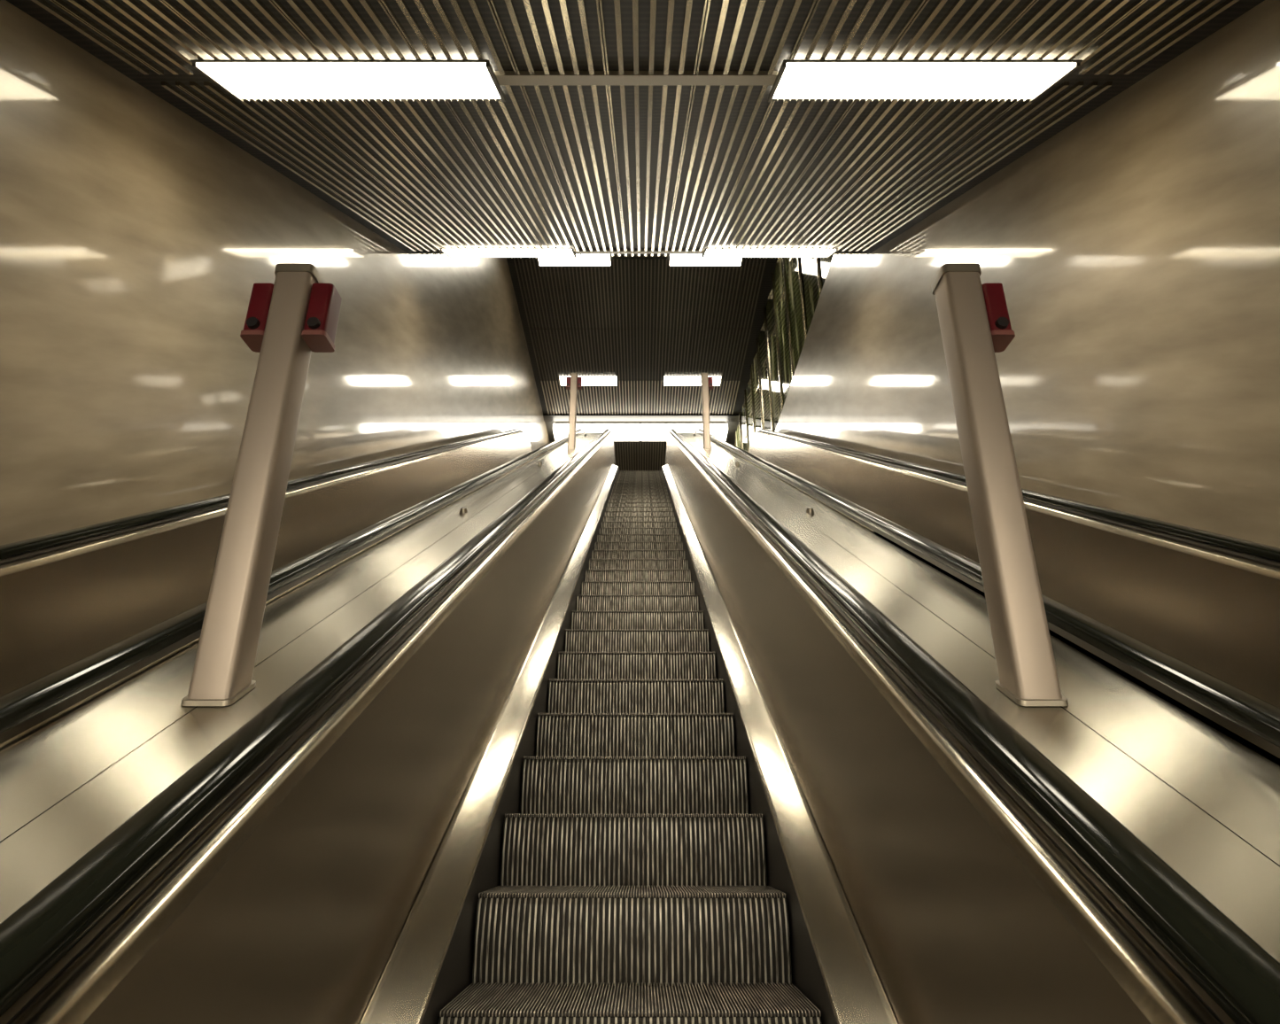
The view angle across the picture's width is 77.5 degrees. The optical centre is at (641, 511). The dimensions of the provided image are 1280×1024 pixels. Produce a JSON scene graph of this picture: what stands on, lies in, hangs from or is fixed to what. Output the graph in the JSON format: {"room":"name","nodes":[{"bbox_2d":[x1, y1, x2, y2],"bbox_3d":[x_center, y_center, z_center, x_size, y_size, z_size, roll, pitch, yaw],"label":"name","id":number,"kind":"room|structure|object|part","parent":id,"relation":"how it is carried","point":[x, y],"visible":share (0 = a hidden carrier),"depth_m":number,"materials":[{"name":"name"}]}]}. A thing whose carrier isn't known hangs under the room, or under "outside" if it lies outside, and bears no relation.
{"room":"subway station escalator","nodes":[
{"label":"subway station escalator","id":0,"kind":"room"},
{"bbox_2d":[0,0,550,545],"bbox_3d":[-2.952,0.310,11.484,0.250,14.500,28.876,0,-22,0],"label":"wall","id":1,"kind":"structure","parent":0,"point":[136,237],"depth_m":4.72,"materials":[{"name":"beige stone"}]},
{"bbox_2d":[0,428,585,751],"bbox_3d":[-1.927,0.685,8.550,1.426,11.500,21.322,0,-22,0],"label":"escalator","id":2,"kind":"object","parent":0,"point":[86,611],"visible":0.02,"depth_m":3.82,"materials":[{"name":"brown metal"}]},
{"bbox_3d":[-2.597,0.207,8.743,0.086,10.469,21.322,0,-22,0],"label":"handrail","id":3,"kind":"part","parent":2,"relation":"part of","materials":[{"name":"black rubber"}]},
{"bbox_3d":[-2.569,0.264,8.737,0.096,10.454,21.291,0,-22,0],"label":"balustrade trim","id":4,"kind":"part","parent":2,"relation":"part of","materials":[{"name":"silver metal"}]},
{"bbox_2d":[6,0,1264,255],"bbox_3d":[-0.027,-2.233,3.146,5.600,6.686,11.510,0,-22,0],"label":"ceiling","id":5,"kind":"structure","parent":0,"point":[584,167],"depth_m":4.89,"materials":[{"name":"silver metal"}]},
{"bbox_2d":[189,59,505,101],"bbox_3d":[-1.557,-2.361,4.373,1.540,0.282,0.471,0,-22,0],"label":"ceiling lamp","id":6,"kind":"object","parent":5,"relation":"attached to","point":[248,80],"visible":1,"depth_m":4.32,"materials":[{"name":"white plastic"}]},
{"bbox_2d":[439,248,576,258],"bbox_3d":[-1.557,-3.074,9.464,1.540,0.282,0.471,0,-22,0],"label":"ceiling lamp","id":7,"kind":"object","parent":5,"relation":"attached to","point":[450,252],"visible":1,"depth_m":9.40,"materials":[{"name":"white plastic"}]},
{"bbox_2d":[494,70,777,85],"bbox_3d":[-0.027,-2.379,4.372,1.530,0.089,0.131,0,-22,0],"label":"ceiling beam","id":8,"kind":"structure","parent":5,"relation":"attached to","point":[509,78],"depth_m":4.34,"materials":[{"name":"beige metal"}]},
{"bbox_2d":[574,249,704,253],"bbox_3d":[-0.027,-3.092,9.463,1.530,0.089,0.131,0,-22,0],"label":"trim","id":9,"kind":"structure","parent":5,"relation":"attached to","point":[575,251],"depth_m":9.43,"materials":[{"name":"beige metal"}]},
{"bbox_2d":[701,248,837,258],"bbox_3d":[1.503,-3.074,9.464,1.540,0.282,0.471,0,-22,0],"label":"ceiling lamp","id":10,"kind":"object","parent":5,"relation":"attached to","point":[827,252],"visible":1,"depth_m":9.40,"materials":[{"name":"white plastic"}]},
{"bbox_2d":[767,59,1082,101],"bbox_3d":[1.503,-2.361,4.373,1.540,0.282,0.471,0,-22,0],"label":"ceiling lamp","id":11,"kind":"object","parent":5,"relation":"attached to","point":[796,80],"visible":1,"depth_m":4.32,"materials":[{"name":"white plastic"}]},
{"bbox_2d":[0,428,1279,1023],"bbox_3d":[-0.027,0.685,8.550,1.426,11.500,21.322,0,-22,0],"label":"escalator","id":12,"kind":"object","parent":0,"point":[633,751],"visible":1,"depth_m":2.07,"materials":[{"name":"metal"}]},
{"bbox_2d":[0,432,601,923],"bbox_3d":[-0.977,0.275,8.738,0.506,10.436,21.281,0,-22,0],"label":"deck cover","id":13,"kind":"object","parent":12,"relation":"attached to","point":[67,785],"visible":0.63,"depth_m":1.68,"materials":[{"name":"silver metal"}]},
{"bbox_2d":[180,263,341,705],"bbox_3d":[-0.962,-0.112,2.031,0.230,1.208,0.114,0,-22,0],"label":"post","id":14,"kind":"object","parent":13,"relation":"on","point":[296,316],"visible":1,"depth_m":1.99,"materials":[{"name":"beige metal"}]},
{"bbox_2d":[566,372,581,448],"bbox_3d":[-0.977,-1.435,11.404,0.230,1.233,0.114,0,-22,0],"label":"post","id":15,"kind":"object","parent":13,"relation":"on","point":[574,382],"visible":1,"depth_m":11.40,"materials":[{"name":"beige metal"}]},
{"bbox_3d":[-0.697,0.207,8.743,0.086,10.469,21.322,0,-22,0],"label":"handrail","id":16,"kind":"part","parent":12,"relation":"part of","materials":[{"name":"black rubber"}]},
{"bbox_3d":[-0.669,0.264,8.737,0.096,10.454,21.291,0,-22,0],"label":"balustrade trim","id":17,"kind":"part","parent":12,"relation":"part of","materials":[{"name":"silver metal"}]},
{"bbox_3d":[-0.625,0.557,8.629,0.029,10.999,21.271,0,-22,0],"label":"balustrade panel","id":18,"kind":"part","parent":12,"relation":"part of","materials":[{"name":"brown metal"}]},
{"bbox_3d":[-0.500,1.137,8.586,0.006,10.690,20.917,0,-22,0],"label":"skirt panel","id":19,"kind":"part","parent":12,"relation":"part of","materials":[{"name":"black"}]},
{"bbox_3d":[0.446,1.137,8.586,0.006,10.690,20.917,0,-22,0],"label":"skirt panel","id":20,"kind":"part","parent":12,"relation":"part of","materials":[{"name":"black"}]},
{"bbox_3d":[0.571,0.557,8.629,0.029,10.999,21.271,0,-22,0],"label":"balustrade panel","id":21,"kind":"part","parent":12,"relation":"part of","materials":[{"name":"brown metal"}]},
{"bbox_3d":[0.615,0.264,8.737,0.096,10.454,21.291,0,-22,0],"label":"balustrade trim","id":22,"kind":"part","parent":12,"relation":"part of","materials":[{"name":"silver metal"}]},
{"bbox_3d":[0.643,0.207,8.743,0.086,10.469,21.322,0,-22,0],"label":"handrail","id":23,"kind":"part","parent":12,"relation":"part of","materials":[{"name":"black rubber"}]},
{"bbox_2d":[677,432,1279,962],"bbox_3d":[0.923,0.275,8.738,0.506,10.436,21.281,0,-22,0],"label":"deck cover","id":24,"kind":"object","parent":12,"relation":"attached to","point":[1206,803],"visible":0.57,"depth_m":1.61,"materials":[{"name":"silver metal"}]},
{"bbox_2d":[700,372,713,448],"bbox_3d":[0.952,-1.435,11.404,0.172,1.233,0.114,0,-22,0],"label":"post","id":25,"kind":"object","parent":24,"relation":"on","point":[707,382],"visible":1,"depth_m":11.38,"materials":[{"name":"beige metal"}]},
{"bbox_2d":[930,263,1068,705],"bbox_3d":[0.917,-0.112,2.031,0.172,1.208,0.114,0,-22,0],"label":"post","id":26,"kind":"object","parent":24,"relation":"on","point":[974,321],"visible":1,"depth_m":1.98,"materials":[{"name":"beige metal"}]},
{"bbox_2d":[506,254,777,470],"bbox_3d":[0.373,-4.216,19.494,6.400,0.100,17.421,0,-22,0],"label":"ceiling","id":27,"kind":"structure","parent":0,"point":[641,320],"depth_m":19.32,"materials":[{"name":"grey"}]},
{"bbox_2d":[536,254,611,266],"bbox_3d":[-1.407,-5.305,16.710,1.540,0.026,0.500,0,-22,0],"label":"recessed light","id":28,"kind":"object","parent":27,"relation":"in","point":[583,260],"visible":0.59,"depth_m":16.78,"materials":[{"name":"white plastic"}]},
{"bbox_2d":[558,375,617,386],"bbox_3d":[-1.407,-3.482,21.215,1.540,0.026,0.500,0,-22,0],"label":"recessed light","id":29,"kind":"object","parent":27,"relation":"in","point":[586,380],"visible":0.77,"depth_m":21.20,"materials":[{"name":"white plastic"}]},
{"bbox_2d":[552,422,728,441],"bbox_3d":[-0.027,-2.383,23.634,5.100,0.250,0.710,0,-22,0],"label":"band","id":30,"kind":"object","parent":27,"relation":"hanging from","point":[621,431],"visible":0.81,"depth_m":23.33,"materials":[{"name":"white"}]},
{"bbox_2d":[552,423,639,437],"bbox_3d":[-1.312,-2.397,23.532,2.530,0.199,0.510,0,-22,0],"label":"diffuser","id":31,"kind":"object","parent":30,"relation":"attached to","point":[560,430],"depth_m":23.32,"materials":[{"name":"white plastic"}]},
{"bbox_2d":[554,437,639,441],"bbox_3d":[-1.312,-2.261,23.868,2.530,0.199,0.185,0,-22,0],"label":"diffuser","id":32,"kind":"object","parent":30,"relation":"attached to","point":[615,438],"depth_m":23.80,"materials":[{"name":"white plastic"}]},
{"bbox_3d":[-0.027,-2.476,23.672,5.000,0.050,0.630,0,-22,0],"label":"frame","id":33,"kind":"part","parent":30,"relation":"part of","materials":[{"name":"white"}]},
{"bbox_2d":[641,437,726,441],"bbox_3d":[1.258,-2.261,23.868,2.530,0.199,0.185,0,-22,0],"label":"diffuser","id":34,"kind":"object","parent":30,"relation":"attached to","point":[642,438],"depth_m":23.80,"materials":[{"name":"white plastic"}]},
{"bbox_2d":[641,423,728,437],"bbox_3d":[1.258,-2.397,23.532,2.530,0.199,0.510,0,-22,0],"label":"diffuser","id":35,"kind":"object","parent":30,"relation":"attached to","point":[647,430],"depth_m":23.32,"materials":[{"name":"white plastic"}]},
{"bbox_2d":[662,375,721,386],"bbox_3d":[1.353,-3.482,21.215,1.540,0.026,0.500,0,-22,0],"label":"recessed light","id":36,"kind":"object","parent":27,"relation":"in","point":[668,380],"visible":0.87,"depth_m":21.20,"materials":[{"name":"white plastic"}]},
{"bbox_2d":[668,254,743,266],"bbox_3d":[1.353,-5.305,16.710,1.540,0.026,0.500,0,-22,0],"label":"recessed light","id":37,"kind":"object","parent":27,"relation":"in","point":[681,260],"visible":0.56,"depth_m":16.79,"materials":[{"name":"white plastic"}]},
{"bbox_2d":[694,428,1279,766],"bbox_3d":[1.873,0.685,8.550,1.426,11.500,21.322,0,-22,0],"label":"escalator","id":38,"kind":"object","parent":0,"point":[1189,616],"visible":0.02,"depth_m":3.75,"materials":[{"name":"brown metal"}]},
{"bbox_3d":[2.515,0.264,8.737,0.096,10.454,21.291,0,-22,0],"label":"balustrade trim","id":39,"kind":"part","parent":38,"relation":"part of","materials":[{"name":"silver metal"}]},
{"bbox_3d":[2.543,0.207,8.743,0.086,10.469,21.322,0,-22,0],"label":"handrail","id":40,"kind":"part","parent":38,"relation":"part of","materials":[{"name":"black rubber"}]},
{"bbox_2d":[775,0,1279,548],"bbox_3d":[2.898,1.942,10.824,0.250,10.980,28.876,0,-22,0],"label":"wall","id":41,"kind":"structure","parent":0,"point":[1134,251],"depth_m":4.59,"materials":[{"name":"beige metal"}]},
{"bbox_2d":[733,254,833,451],"bbox_3d":[2.898,-2.622,18.778,0.210,3.448,17.080,0,-22,0],"label":"window","id":42,"kind":"structure","parent":41,"relation":"in","point":[797,283],"depth_m":16.44,"materials":[{"name":"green glass"}]},
{"bbox_3d":[2.904,-1.020,22.736,0.012,3.448,1.231,3,-22,-6],"label":"glass pane","id":43,"kind":"part","parent":42,"relation":"part of","materials":[{"name":"clear glass"}]},
{"bbox_3d":[2.904,-1.478,21.605,0.012,3.448,1.231,3,-22,-6],"label":"glass pane","id":44,"kind":"part","parent":42,"relation":"part of","materials":[{"name":"clear glass"}]},
{"bbox_3d":[2.904,-1.935,20.474,0.012,3.448,1.231,3,-22,-6],"label":"glass pane","id":45,"kind":"part","parent":42,"relation":"part of","materials":[{"name":"clear glass"}]},
{"bbox_3d":[2.904,-2.393,19.343,0.012,3.448,1.231,3,-22,-6],"label":"glass pane","id":46,"kind":"part","parent":42,"relation":"part of","materials":[{"name":"clear glass"}]},
{"bbox_3d":[2.904,-2.851,18.213,0.012,3.448,1.231,3,-22,-6],"label":"glass pane","id":47,"kind":"part","parent":42,"relation":"part of","materials":[{"name":"clear glass"}]},
{"bbox_3d":[2.904,-3.308,17.082,0.012,3.448,1.231,3,-22,-6],"label":"glass pane","id":48,"kind":"part","parent":42,"relation":"part of","materials":[{"name":"clear glass"}]},
{"bbox_3d":[2.904,-3.766,15.951,0.012,3.448,1.231,3,-22,-6],"label":"glass pane","id":49,"kind":"part","parent":42,"relation":"part of","materials":[{"name":"clear glass"}]},
{"bbox_3d":[2.904,-4.224,14.820,0.012,3.448,1.231,3,-22,-6],"label":"glass pane","id":50,"kind":"part","parent":42,"relation":"part of","materials":[{"name":"clear glass"}]},
{"bbox_3d":[2.904,-4.681,13.689,0.012,3.448,1.231,3,-22,-6],"label":"glass pane","id":51,"kind":"part","parent":42,"relation":"part of","materials":[{"name":"clear glass"}]},
{"bbox_3d":[2.904,-5.139,12.558,0.012,3.448,1.231,3,-22,-6],"label":"glass pane","id":52,"kind":"part","parent":42,"relation":"part of","materials":[{"name":"clear glass"}]}
]}

